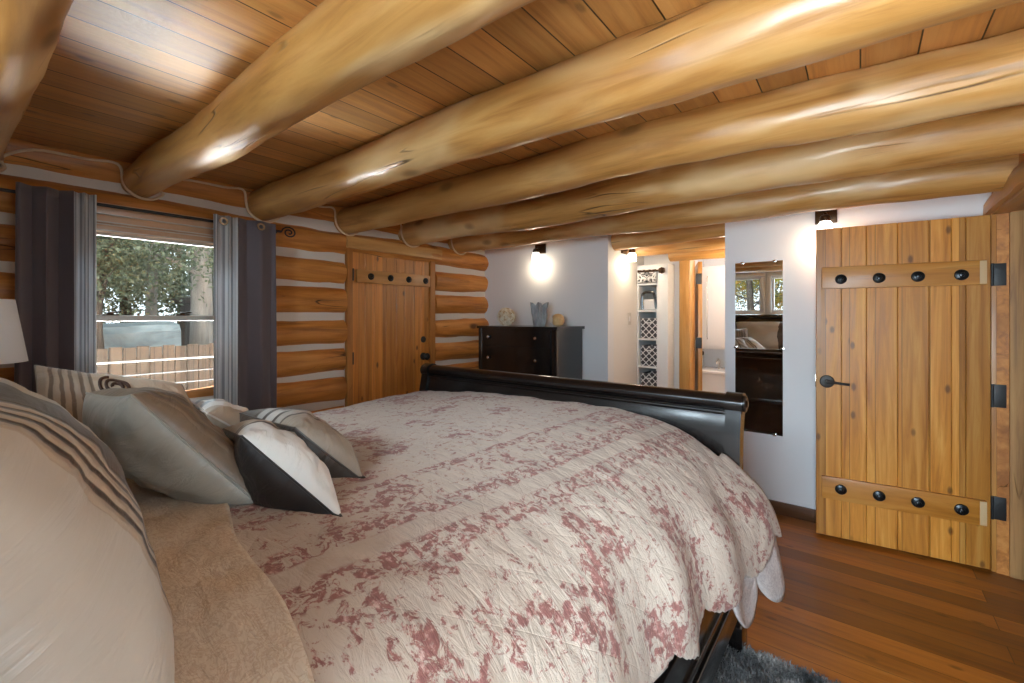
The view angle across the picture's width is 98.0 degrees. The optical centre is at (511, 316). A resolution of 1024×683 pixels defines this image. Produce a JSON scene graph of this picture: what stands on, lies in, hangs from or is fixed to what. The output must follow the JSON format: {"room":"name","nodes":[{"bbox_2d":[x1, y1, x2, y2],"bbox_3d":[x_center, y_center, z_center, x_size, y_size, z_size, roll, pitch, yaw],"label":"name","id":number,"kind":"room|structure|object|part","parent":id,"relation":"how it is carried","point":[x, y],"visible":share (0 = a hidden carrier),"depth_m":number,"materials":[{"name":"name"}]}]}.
{"room":"bedroom","nodes":[
{"label":"bedroom","id":0,"kind":"room"},
{"bbox_2d":[0,138,488,412],"bbox_3d":[-1.734,0.237,3.224,0.248,2.365,4.740,0,0,38],"label":"wall","id":1,"kind":"structure","parent":0,"point":[311,271],"depth_m":3.32,"materials":[{"name":"brown wood"}]},
{"bbox_2d":[0,188,295,237],"bbox_3d":[-2.062,-0.584,2.534,0.128,0.087,1.610,0,0,38],"label":"curtain rod","id":2,"kind":"object","parent":1,"relation":"attached to","point":[1,189],"visible":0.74,"depth_m":2.51,"materials":[{"name":"black metal"}]},
{"bbox_2d":[14,182,73,392],"bbox_3d":[-2.254,0.383,2.149,0.066,2.015,0.206,0,0,38],"label":"curtain","id":3,"kind":"object","parent":2,"relation":"hanging from","point":[44,216],"visible":0.39,"depth_m":2.13,"materials":[{"name":"grey fabric"}]},
{"bbox_2d":[74,191,96,373],"bbox_3d":[-2.166,0.383,2.259,0.052,2.015,0.086,0,0,38],"label":"curtain","id":4,"kind":"object","parent":2,"relation":"hanging from","point":[85,205],"visible":0.51,"depth_m":2.25,"materials":[{"name":"grey fabric"}]},
{"bbox_2d":[213,214,237,404],"bbox_3d":[-1.774,0.383,2.758,0.066,2.015,0.141,0,0,38],"label":"curtain","id":5,"kind":"object","parent":2,"relation":"hanging from","point":[225,228],"visible":0.61,"depth_m":2.75,"materials":[{"name":"grey fabric"}]},
{"bbox_2d":[238,218,276,409],"bbox_3d":[-1.659,0.383,2.905,0.063,2.015,0.251,0,0,38],"label":"curtain","id":6,"kind":"object","parent":2,"relation":"hanging from","point":[257,320],"visible":0.68,"depth_m":2.90,"materials":[{"name":"grey fabric"}]},
{"bbox_2d":[97,202,213,399],"bbox_3d":[-2.098,-0.035,2.657,0.300,1.160,1.080,0,0,38],"label":"window","id":7,"kind":"structure","parent":1,"relation":"in","point":[112,222],"depth_m":2.61,"materials":[{"name":"brown wood"}]},
{"bbox_3d":[-2.093,-0.541,2.654,0.152,0.147,1.040,0,0,38],"label":"head casing","id":8,"kind":"part","parent":7,"relation":"part of","materials":[{"name":"brown wood"}]},
{"bbox_3d":[-2.181,-0.235,2.722,0.034,0.520,0.860,0,0,38],"label":"sash","id":9,"kind":"part","parent":7,"relation":"part of","materials":[{"name":"clear glass"}]},
{"bbox_3d":[-2.145,0.246,2.694,0.034,0.508,0.860,0,0,38],"label":"sash","id":10,"kind":"part","parent":7,"relation":"part of","materials":[{"name":"clear glass"}]},
{"bbox_3d":[-2.098,0.525,2.657,0.300,0.040,1.080,0,0,38],"label":"sill","id":11,"kind":"part","parent":7,"relation":"part of","materials":[{"name":"beige plastic"}]},
{"bbox_2d":[0,148,466,254],"bbox_3d":[-1.528,-0.744,3.291,0.033,0.220,3.652,0,0,38],"label":"trim","id":12,"kind":"structure","parent":1,"relation":"attached to","point":[2,163],"depth_m":2.56,"materials":[{"name":"beige"}]},
{"bbox_2d":[345,236,441,406],"bbox_3d":[-1.018,0.383,3.990,0.120,2.075,1.030,0,0,38],"label":"door","id":13,"kind":"structure","parent":1,"relation":"in","point":[390,311],"depth_m":3.90,"materials":[{"name":"brown wood"}]},
{"bbox_3d":[-0.815,0.375,4.212,0.075,0.072,0.072,0,0,38],"label":"knob","id":14,"kind":"part","parent":13,"relation":"part of","materials":[{"name":"black metal"}]},
{"bbox_2d":[11,0,1023,207],"bbox_3d":[1.058,-0.945,2.569,5.900,0.150,7.250,0,0,38],"label":"ceiling","id":15,"kind":"structure","parent":0,"point":[120,77],"depth_m":1.57,"materials":[{"name":"brown wood"}]},
{"bbox_2d":[0,0,73,165],"bbox_3d":[-1.060,-0.789,0.929,4.026,0.272,0.283,0,0,38],"label":"ceiling beam","id":16,"kind":"structure","parent":15,"relation":"attached to","point":[30,30],"depth_m":1.13,"materials":[{"name":"brown wood"}]},
{"bbox_2d":[120,0,534,197],"bbox_3d":[-0.673,-0.779,1.424,4.027,0.254,0.251,0,0,38],"label":"ceiling beam","id":17,"kind":"structure","parent":15,"relation":"attached to","point":[339,48],"depth_m":1.28,"materials":[{"name":"brown wood"}]},
{"bbox_2d":[246,0,1023,220],"bbox_3d":[-0.269,-0.775,1.940,4.025,0.243,0.258,0,0,38],"label":"ceiling beam","id":18,"kind":"structure","parent":15,"relation":"attached to","point":[714,45],"depth_m":1.35,"materials":[{"name":"brown wood"}]},
{"bbox_2d":[334,28,1023,233],"bbox_3d":[0.128,-0.772,2.448,4.027,0.248,0.254,0,0,38],"label":"ceiling beam","id":19,"kind":"structure","parent":15,"relation":"attached to","point":[985,74],"depth_m":1.71,"materials":[{"name":"brown wood"}]},
{"bbox_2d":[398,104,1023,245],"bbox_3d":[0.522,-0.771,2.952,4.027,0.256,0.274,0,0,38],"label":"ceiling beam","id":20,"kind":"structure","parent":15,"relation":"attached to","point":[993,133],"depth_m":2.26,"materials":[{"name":"brown wood"}]},
{"bbox_2d":[448,154,1018,252],"bbox_3d":[0.904,-0.764,3.439,4.026,0.265,0.270,0,0,38],"label":"ceiling beam","id":21,"kind":"structure","parent":15,"relation":"attached to","point":[987,175],"depth_m":2.72,"materials":[{"name":"brown wood"}]},
{"bbox_2d":[614,250,643,383],"bbox_3d":[1.239,0.275,4.611,0.120,2.290,1.110,0,0,38],"label":"wall","id":22,"kind":"structure","parent":0,"point":[625,272],"depth_m":4.34,"materials":[{"name":"white paint"}]},
{"bbox_2d":[621,249,636,261],"bbox_3d":[1.131,-0.618,4.270,0.128,0.169,0.124,0,0,38],"label":"wall sconce","id":23,"kind":"object","parent":22,"relation":"attached to","point":[632,255],"visible":0.8,"depth_m":4.23,"materials":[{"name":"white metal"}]},
{"bbox_3d":[1.147,-0.572,4.258,0.086,0.077,0.086,0,0,38],"label":"lamp shade","id":24,"kind":"part","parent":23,"relation":"part of","materials":[{"name":"white glass"}]},
{"bbox_2d":[628,313,630,324],"bbox_3d":[1.165,0.020,4.410,0.010,0.120,0.073,0,0,38],"label":"light switch","id":25,"kind":"object","parent":22,"relation":"attached to","point":[629,314],"visible":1,"depth_m":4.41,"materials":[{"name":"grey plastic"}]},
{"bbox_2d":[644,254,724,387],"bbox_3d":[2.641,0.275,4.774,2.125,2.290,1.625,0,0,38],"label":"wall","id":26,"kind":"structure","parent":0,"point":[663,258],"depth_m":4.61,"materials":[{"name":"white paint"}]},
{"bbox_2d":[679,260,694,389],"bbox_3d":[1.768,0.422,4.495,0.105,1.995,0.180,0,0,38],"label":"post","id":27,"kind":"object","parent":26,"relation":"attached to","point":[687,267],"visible":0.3,"depth_m":4.43,"materials":[{"name":"brown wood"}]},
{"bbox_2d":[668,249,724,261],"bbox_3d":[1.855,-0.629,4.265,0.675,0.158,0.156,0,0,38],"label":"log","id":28,"kind":"object","parent":27,"relation":"on","point":[719,253],"visible":0.45,"depth_m":4.26,"materials":[{"name":"brown wood"}]},
{"bbox_2d":[695,262,703,390],"bbox_3d":[2.050,0.420,4.854,0.109,1.960,0.750,0,0,21],"label":"door","id":29,"kind":"structure","parent":27,"relation":"attached to","point":[698,268],"depth_m":4.52,"materials":[{"name":"brown wood"}]},
{"bbox_2d":[702,265,724,349],"bbox_3d":[2.692,-0.110,5.356,0.760,1.000,0.426,0,0,38],"label":"shower curtain","id":30,"kind":"object","parent":26,"relation":"attached to","point":[713,277],"visible":0.27,"depth_m":5.34,"materials":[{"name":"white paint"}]},
{"bbox_3d":[2.352,-0.110,5.368,0.012,0.765,0.026,0,0,38],"label":"handle","id":31,"kind":"part","parent":30,"relation":"part of","materials":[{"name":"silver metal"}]},
{"bbox_2d":[485,192,991,509],"bbox_3d":[1.258,0.275,3.815,4.220,2.290,0.120,0,0,38],"label":"wall","id":32,"kind":"structure","parent":0,"point":[784,467],"depth_m":3.28,"materials":[{"name":"white paint"}]},
{"bbox_2d":[532,244,545,261],"bbox_3d":[0.252,-0.638,4.445,0.124,0.184,0.128,0,0,38],"label":"wall sconce","id":33,"kind":"object","parent":32,"relation":"attached to","point":[539,249],"visible":1,"depth_m":4.41,"materials":[{"name":"white glass"}]},
{"bbox_3d":[0.239,-0.592,4.428,0.086,0.092,0.086,0,0,38],"label":"lamp shade","id":34,"kind":"part","parent":33,"relation":"part of","materials":[{"name":"white glass"}]},
{"bbox_3d":[0.250,-0.672,4.441,0.068,0.068,0.102,0,0,38],"label":"arm","id":35,"kind":"part","parent":33,"relation":"part of","materials":[{"name":"brown metal"}]},
{"bbox_2d":[734,260,784,435],"bbox_3d":[1.820,0.226,3.289,0.331,1.277,0.014,0,0,38],"label":"wall mirror","id":36,"kind":"object","parent":32,"relation":"attached to","point":[758,347],"visible":0.88,"depth_m":3.28,"materials":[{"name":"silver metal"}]},
{"bbox_2d":[769,499,815,522],"bbox_3d":[2.195,1.376,2.992,1.390,0.088,0.022,0,0,38],"label":"baseboard","id":37,"kind":"structure","parent":32,"relation":"attached to","point":[781,508],"depth_m":3.14,"materials":[{"name":"brown wood"}]},
{"bbox_2d":[815,209,836,229],"bbox_3d":[2.107,-0.638,2.993,0.124,0.184,0.128,0,0,38],"label":"wall sconce","id":38,"kind":"object","parent":32,"relation":"attached to","point":[825,219],"visible":0.74,"depth_m":2.99,"materials":[{"name":"white glass"}]},
{"bbox_3d":[2.094,-0.592,2.977,0.086,0.092,0.086,0,0,38],"label":"lamp shade","id":39,"kind":"part","parent":38,"relation":"part of","materials":[{"name":"white glass"}]},
{"bbox_3d":[2.105,-0.672,2.990,0.068,0.068,0.102,0,0,38],"label":"arm","id":40,"kind":"part","parent":38,"relation":"part of","materials":[{"name":"brown metal"}]},
{"bbox_2d":[815,215,990,568],"bbox_3d":[2.308,0.417,2.675,0.803,1.965,0.095,0,0,32],"label":"door","id":41,"kind":"structure","parent":32,"relation":"in","point":[903,374],"depth_m":2.65,"materials":[{"name":"brown wood"}]},
{"bbox_3d":[2.011,0.414,2.842,0.080,0.080,0.036,0,0,32],"label":"handle","id":42,"kind":"part","parent":41,"relation":"part of","materials":[{"name":"black metal"}]},
{"bbox_3d":[2.052,0.418,2.801,0.116,0.028,0.024,0,0,32],"label":"lever","id":43,"kind":"part","parent":41,"relation":"part of","materials":[{"name":"black metal"}]},
{"bbox_2d":[746,514,1023,682],"bbox_3d":[1.113,1.480,2.558,5.800,0.120,7.200,0,0,38],"label":"floor","id":44,"kind":"structure","parent":0,"point":[850,611],"depth_m":2.11,"materials":[{"name":"brown wood"}]},
{"bbox_2d":[477,325,584,378],"bbox_3d":[0.153,0.753,4.237,0.924,1.333,0.525,0,0,38],"label":"dresser","id":45,"kind":"object","parent":44,"relation":"on","point":[556,351],"visible":0.41,"depth_m":4.00,"materials":[{"name":"brown paint"}]},
{"bbox_2d":[497,307,514,325],"bbox_3d":[-0.059,0.001,4.414,0.189,0.191,0.191,0,0,38],"label":"flower ball","id":46,"kind":"object","parent":45,"relation":"on","point":[505,316],"visible":0.99,"depth_m":4.36,"materials":[{"name":"brown"}]},
{"bbox_3d":[0.020,0.385,4.067,0.780,0.221,0.059,0,0,38],"label":"drawer","id":47,"kind":"part","parent":45,"relation":"part of","materials":[{"name":"brown paint"}]},
{"bbox_3d":[0.020,0.189,4.067,0.780,0.137,0.059,0,0,38],"label":"drawer","id":48,"kind":"part","parent":45,"relation":"part of","materials":[{"name":"brown paint"}]},
{"bbox_2d":[530,302,548,325],"bbox_3d":[0.258,-0.025,4.178,0.201,0.221,0.150,0,0,38],"label":"vase","id":49,"kind":"object","parent":45,"relation":"on","point":[538,311],"visible":1,"depth_m":4.14,"materials":[{"name":"grey ceramic"}]},
{"bbox_2d":[550,314,564,325],"bbox_3d":[0.416,0.029,4.029,0.118,0.114,0.118,0,0,38],"label":"globe","id":50,"kind":"object","parent":45,"relation":"on","point":[557,319],"visible":0.99,"depth_m":3.99,"materials":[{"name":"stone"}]},
{"bbox_2d":[419,363,748,682],"bbox_3d":[-0.521,0.692,1.637,2.084,1.457,2.431,0,0,38],"label":"sleigh bed","id":51,"kind":"object","parent":44,"relation":"on","point":[714,419],"visible":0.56,"depth_m":2.05,"materials":[{"name":"black paint"}]},
{"bbox_3d":[-0.595,0.905,3.149,0.062,1.030,0.112,0,0,38],"label":"post","id":52,"kind":"part","parent":51,"relation":"part of","materials":[{"name":"brown paint"}]},
{"bbox_2d":[125,391,784,682],"bbox_3d":[-0.449,0.754,1.673,2.317,0.641,2.052,0,0,38],"label":"quilt","id":53,"kind":"object","parent":51,"relation":"on","point":[484,537],"visible":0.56,"depth_m":1.05,"materials":[{"name":"fabric"}]},
{"bbox_2d":[0,377,174,682],"bbox_3d":[-0.754,0.282,0.651,1.016,0.421,0.287,0,0,38],"label":"sham pillow","id":54,"kind":"object","parent":53,"relation":"on","point":[83,599],"visible":1,"depth_m":0.42,"materials":[{"name":"beige fabric"}]},
{"bbox_2d":[34,365,192,422],"bbox_3d":[-1.242,0.315,1.470,0.534,0.319,0.315,0,0,-35],"label":"sham pillow","id":55,"kind":"object","parent":53,"relation":"on","point":[68,388],"visible":0.3,"depth_m":1.42,"materials":[{"name":"brown fabric"}]},
{"bbox_2d":[82,387,253,505],"bbox_3d":[-0.922,0.326,1.183,0.536,0.308,0.278,0,0,38],"label":"throw pillow","id":56,"kind":"object","parent":53,"relation":"on","point":[160,441],"visible":0.92,"depth_m":1.06,"materials":[{"name":"grey fabric"}]},
{"bbox_2d":[190,398,248,428],"bbox_3d":[-1.056,0.395,1.652,0.368,0.185,0.197,0,0,44],"label":"throw pillow","id":57,"kind":"object","parent":53,"relation":"on","point":[223,414],"visible":0.39,"depth_m":1.54,"materials":[{"name":"beige fabric"}]},
{"bbox_2d":[222,419,342,516],"bbox_3d":[-0.639,0.379,1.207,0.222,0.189,0.558,0,0,-37],"label":"throw pillow","id":58,"kind":"object","parent":53,"relation":"on","point":[278,470],"visible":0.94,"depth_m":1.09,"materials":[{"name":"white fabric"}]},
{"bbox_2d":[239,408,365,477],"bbox_3d":[-0.689,0.389,1.436,0.572,0.188,0.213,0,0,45],"label":"throw pillow","id":59,"kind":"object","parent":53,"relation":"on","point":[331,447],"visible":0.59,"depth_m":1.31,"materials":[{"name":"beige fabric"}]},
{"bbox_3d":[0.184,0.843,2.538,1.932,0.875,0.076,0,0,38],"label":"footboard","id":60,"kind":"part","parent":51,"relation":"part of","materials":[{"name":"brown paint"}]},
{"bbox_3d":[0.189,0.844,2.545,1.922,0.873,0.071,0,0,38],"label":"moulding","id":61,"kind":"part","parent":51,"relation":"part of","materials":[{"name":"brown paint"}]},
{"bbox_3d":[0.289,1.090,1.050,0.026,0.260,2.130,0,0,38],"label":"rail","id":62,"kind":"part","parent":51,"relation":"part of","materials":[{"name":"brown paint"}]},
{"bbox_3d":[0.304,1.153,1.038,0.020,0.155,2.110,0,0,38],"label":"moulding","id":63,"kind":"part","parent":51,"relation":"part of","materials":[{"name":"brown paint"}]},
{"bbox_3d":[0.965,0.905,1.929,0.062,1.030,0.112,0,0,38],"label":"post","id":64,"kind":"part","parent":51,"relation":"part of","materials":[{"name":"brown paint"}]},
{"bbox_2d":[637,263,673,387],"bbox_3d":[1.544,0.448,4.646,0.313,1.945,0.579,0,0,38],"label":"shelf unit","id":65,"kind":"object","parent":44,"relation":"on","point":[663,287],"visible":0.52,"depth_m":4.44,"materials":[{"name":"white paint"}]},
{"bbox_3d":[1.447,0.448,4.766,0.012,1.945,0.510,0,0,38],"label":"panel","id":66,"kind":"part","parent":65,"relation":"part of","materials":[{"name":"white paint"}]},
{"bbox_2d":[638,269,655,282],"bbox_3d":[1.357,-0.411,4.483,0.193,0.128,0.019,0,0,38],"label":"valance","id":67,"kind":"object","parent":65,"relation":"attached to","point":[645,276],"visible":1,"depth_m":4.48,"materials":[{"name":"white fabric"}]},
{"bbox_3d":[1.367,-0.457,4.460,0.223,0.019,0.020,0,0,38],"label":"rod","id":68,"kind":"part","parent":65,"relation":"part of","materials":[{"name":"brown metal"}]},
{"bbox_3d":[1.524,0.511,4.700,0.189,0.018,0.493,0,0,38],"label":"shelf","id":69,"kind":"part","parent":65,"relation":"part of","materials":[{"name":"white paint"}]},
{"bbox_3d":[1.524,0.229,4.700,0.189,0.018,0.493,0,0,38],"label":"shelf","id":70,"kind":"part","parent":65,"relation":"part of","materials":[{"name":"white paint"}]},
{"bbox_3d":[1.524,-0.058,4.700,0.189,0.018,0.493,0,0,38],"label":"shelf","id":71,"kind":"part","parent":65,"relation":"part of","materials":[{"name":"white paint"}]},
{"bbox_3d":[1.524,-0.331,4.700,0.189,0.018,0.493,0,0,38],"label":"shelf","id":72,"kind":"part","parent":65,"relation":"part of","materials":[{"name":"white paint"}]},
{"bbox_2d":[641,344,656,366],"bbox_3d":[1.469,0.399,4.628,0.173,0.205,0.280,0,0,38],"label":"storage bin","id":73,"kind":"object","parent":65,"relation":"on","point":[648,352],"visible":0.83,"depth_m":4.54,"materials":[{"name":"grey fabric"}]},
{"bbox_2d":[641,318,656,338],"bbox_3d":[1.469,0.117,4.628,0.173,0.205,0.280,0,0,38],"label":"storage bin","id":74,"kind":"object","parent":65,"relation":"on","point":[648,325],"visible":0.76,"depth_m":4.53,"materials":[{"name":"grey fabric"}]},
{"bbox_2d":[641,291,656,309],"bbox_3d":[1.429,-0.167,4.584,0.171,0.197,0.118,0,0,38],"label":"handbag","id":75,"kind":"object","parent":65,"relation":"on","point":[646,304],"visible":0.92,"depth_m":4.55,"materials":[{"name":"white fabric"}]},
{"bbox_2d":[641,371,656,385],"bbox_3d":[1.469,0.680,4.628,0.173,0.205,0.280,0,0,38],"label":"storage bin","id":76,"kind":"object","parent":65,"relation":"on","point":[649,378],"visible":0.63,"depth_m":4.54,"materials":[{"name":"grey fabric"}]},
{"bbox_3d":[1.680,0.448,4.899,0.191,1.945,0.012,0,0,38],"label":"panel","id":77,"kind":"part","parent":65,"relation":"part of","materials":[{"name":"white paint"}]},
{"bbox_3d":[1.590,0.448,4.460,0.012,1.945,0.164,0,0,38],"label":"panel","id":78,"kind":"part","parent":65,"relation":"part of","materials":[{"name":"white paint"}]},
{"bbox_2d":[702,358,724,392],"bbox_3d":[2.707,0.962,5.294,0.900,0.917,0.515,0,0,38],"label":"vanity","id":79,"kind":"object","parent":44,"relation":"on","point":[713,378],"visible":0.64,"depth_m":5.26,"materials":[{"name":"white paint"}]},
{"bbox_2d":[702,366,724,374],"bbox_3d":[2.707,0.660,5.294,0.900,0.040,0.515,0,0,38],"label":"countertop","id":80,"kind":"structure","parent":79,"relation":"on","point":[707,369],"depth_m":5.31,"materials":[{"name":"beige stone"}]},
{"bbox_2d":[716,358,721,368],"bbox_3d":[2.523,0.572,5.447,0.056,0.137,0.166,0,0,38],"label":"faucet","id":81,"kind":"object","parent":80,"relation":"on","point":[718,360],"depth_m":5.47,"materials":[{"name":"silver metal"}]},
{"bbox_2d":[713,644,840,682],"bbox_3d":[0.757,1.395,1.179,0.923,0.048,1.453,0,0,38],"label":"shag rug","id":82,"kind":"object","parent":44,"relation":"on","point":[750,666],"visible":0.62,"depth_m":1.75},
{"bbox_3d":[-2.259,1.055,1.867,0.540,0.730,0.501,0,0,38],"label":"nightstand","id":83,"kind":"object","parent":44,"relation":"on","visible":0},
{"bbox_2d":[0,299,28,363],"bbox_3d":[-2.266,0.306,1.859,0.336,0.763,0.336,0,0,38],"label":"table lamp","id":84,"kind":"object","parent":83,"relation":"on","point":[12,344],"visible":1,"depth_m":1.88,"materials":[{"name":"white fabric"}]},
{"bbox_2d":[992,153,1023,575],"bbox_3d":[1.452,0.275,0.744,0.180,2.290,4.760,0,0,38],"label":"wall","id":85,"kind":"structure","parent":0,"point":[1002,220],"depth_m":2.46,"materials":[{"name":"brown wood"}]},
{"bbox_2d":[989,213,1006,571],"bbox_3d":[2.727,0.420,2.505,0.072,2.000,0.134,0,0,38],"label":"door frame","id":86,"kind":"structure","parent":85,"relation":"attached to","point":[998,270],"depth_m":2.48,"materials":[{"name":"brown wood"}]},
{"bbox_2d":[983,161,1023,214],"bbox_3d":[2.429,-0.674,1.972,0.302,0.211,1.300,0,0,38],"label":"trim","id":87,"kind":"structure","parent":85,"relation":"attached to","point":[1010,198],"depth_m":2.20,"materials":[{"name":"brown wood"}]},
{"bbox_2d":[1009,211,1023,579],"bbox_3d":[2.781,0.424,2.462,0.063,1.992,0.135,0,0,38],"label":"door frame","id":88,"kind":"structure","parent":85,"relation":"attached to","point":[1016,219],"depth_m":2.41,"materials":[{"name":"brown wood"}]},
{"bbox_3d":[1.992,0.275,3.784,0.120,2.290,0.735,0,0,38],"label":"wall","id":89,"kind":"structure","parent":0,"visible":0},
{"bbox_2d":[611,223,724,250],"bbox_3d":[1.345,-0.716,3.847,0.977,0.199,0.183,0,0,38],"label":"log","id":90,"kind":"object","parent":89,"relation":"attached to","point":[671,236],"visible":0.57,"depth_m":3.78,"materials":[{"name":"brown wood"}]},
{"bbox_2d":[628,237,724,255],"bbox_3d":[1.576,-0.699,4.142,0.977,0.210,0.210,0,0,38],"label":"log","id":91,"kind":"object","parent":89,"relation":"attached to","point":[713,243],"visible":0.34,"depth_m":4.06,"materials":[{"name":"brown wood"}]},
{"label":"outside","id":92,"kind":"structure","parent":0,"visible":0},
{"bbox_3d":[-2.587,1.590,3.802,1.240,0.100,4.400,0,0,38],"label":"deck","id":93,"kind":"object","parent":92,"visible":0},
{"bbox_2d":[97,356,213,382],"bbox_3d":[-2.776,0.947,3.950,0.080,1.187,4.400,0,0,38],"label":"deck railing","id":94,"kind":"object","parent":93,"relation":"on","point":[113,362],"visible":0.06,"depth_m":3.75,"materials":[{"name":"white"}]},
{"bbox_3d":[-2.776,0.359,3.950,0.060,0.012,4.400,0,0,38],"label":"rail","id":95,"kind":"part","parent":94,"relation":"part of","materials":[{"name":"white"}]},
{"bbox_3d":[-2.776,0.470,3.950,0.016,0.010,4.400,0,0,38],"label":"rail","id":96,"kind":"part","parent":94,"relation":"part of","materials":[{"name":"white metal"}]},
{"bbox_3d":[-2.776,0.565,3.950,0.016,0.010,4.400,0,0,38],"label":"rail","id":97,"kind":"part","parent":94,"relation":"part of","materials":[{"name":"white metal"}]},
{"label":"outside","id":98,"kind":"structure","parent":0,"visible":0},
{"bbox_3d":[-10.239,2.120,8.011,54.000,0.100,60.000,0,0,38],"label":"ground","id":99,"kind":"structure","parent":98,"visible":0},
{"bbox_2d":[104,280,144,322],"bbox_3d":[-11.631,-2.952,9.783,5.853,10.074,5.946,0,0,38],"label":"tree","id":100,"kind":"object","parent":99,"relation":"on","point":[120,304],"visible":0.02,"depth_m":12.51,"materials":[{"name":"green plant"}]},
{"bbox_2d":[97,235,165,348],"bbox_3d":[-5.249,-0.726,5.638,1.825,5.616,2.459,0,0,11],"label":"tree","id":101,"kind":"object","parent":99,"relation":"on","point":[100,239],"visible":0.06,"depth_m":5.59,"materials":[{"name":"green plant"}]},
{"bbox_2d":[103,321,180,380],"bbox_3d":[-6.633,1.067,5.317,1.000,2.006,4.200,0,0,38],"label":"stack","id":102,"kind":"object","parent":99,"relation":"on","point":[147,333],"visible":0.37,"depth_m":6.35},
{"bbox_2d":[105,244,189,323],"bbox_3d":[-12.256,-4.585,16.858,6.941,13.332,7.192,0,0,-43],"label":"tree","id":103,"kind":"object","parent":99,"relation":"on","point":[179,244],"visible":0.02,"depth_m":16.18,"materials":[{"name":"green plant"}]},
{"bbox_2d":[97,343,213,389],"bbox_3d":[-3.750,1.215,6.616,0.060,1.710,7.800,0,0,38],"label":"fence","id":104,"kind":"object","parent":99,"relation":"on","point":[191,350],"visible":0.06,"depth_m":5.70,"materials":[{"name":"brown wood"}]},
{"bbox_2d":[97,235,213,314],"bbox_3d":[-5.207,-1.064,6.007,3.182,6.322,3.320,0,0,-2],"label":"tree","id":105,"kind":"object","parent":99,"relation":"on","point":[103,271],"visible":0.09,"depth_m":5.75,"materials":[{"name":"green plant"}]},
{"bbox_2d":[103,241,213,322],"bbox_3d":[-8.291,-2.965,12.431,4.497,10.102,5.586,0,0,0],"label":"tree","id":106,"kind":"object","parent":99,"relation":"on","point":[175,269],"visible":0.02,"depth_m":11.40,"materials":[{"name":"green plant"}]},
{"bbox_2d":[103,240,213,322],"bbox_3d":[-11.398,-3.824,12.932,6.413,11.813,6.562,0,0,38],"label":"tree","id":107,"kind":"object","parent":99,"relation":"on","point":[123,312],"visible":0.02,"depth_m":12.43,"materials":[{"name":"green plant"}]},
{"bbox_2d":[131,244,188,324],"bbox_3d":[-9.257,-3.571,15.346,5.550,11.308,5.425,0,0,8],"label":"tree","id":108,"kind":"object","parent":99,"relation":"on","point":[171,310],"visible":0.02,"depth_m":13.55,"materials":[{"name":"green plant"}]},
{"bbox_2d":[111,241,212,314],"bbox_3d":[-7.532,-2.502,9.259,2.915,9.166,2.963,0,0,38],"label":"tree","id":109,"kind":"object","parent":99,"relation":"on","point":[152,303],"visible":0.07,"depth_m":9.00,"materials":[{"name":"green plant"}]},
{"bbox_2d":[142,241,212,385],"bbox_3d":[-5.166,-2.672,7.553,3.923,9.514,3.379,0,0,38],"label":"tree","id":110,"kind":"object","parent":99,"relation":"on","point":[201,332],"visible":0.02,"depth_m":7.57,"materials":[{"name":"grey plant"}]},
{"bbox_2d":[170,296,213,345],"bbox_3d":[-6.758,0.810,11.160,2.400,2.520,2.350,0,0,38],"label":"garden shed","id":111,"kind":"object","parent":99,"relation":"on","point":[184,325],"visible":0.09,"depth_m":10.68,"materials":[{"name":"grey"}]}
]}

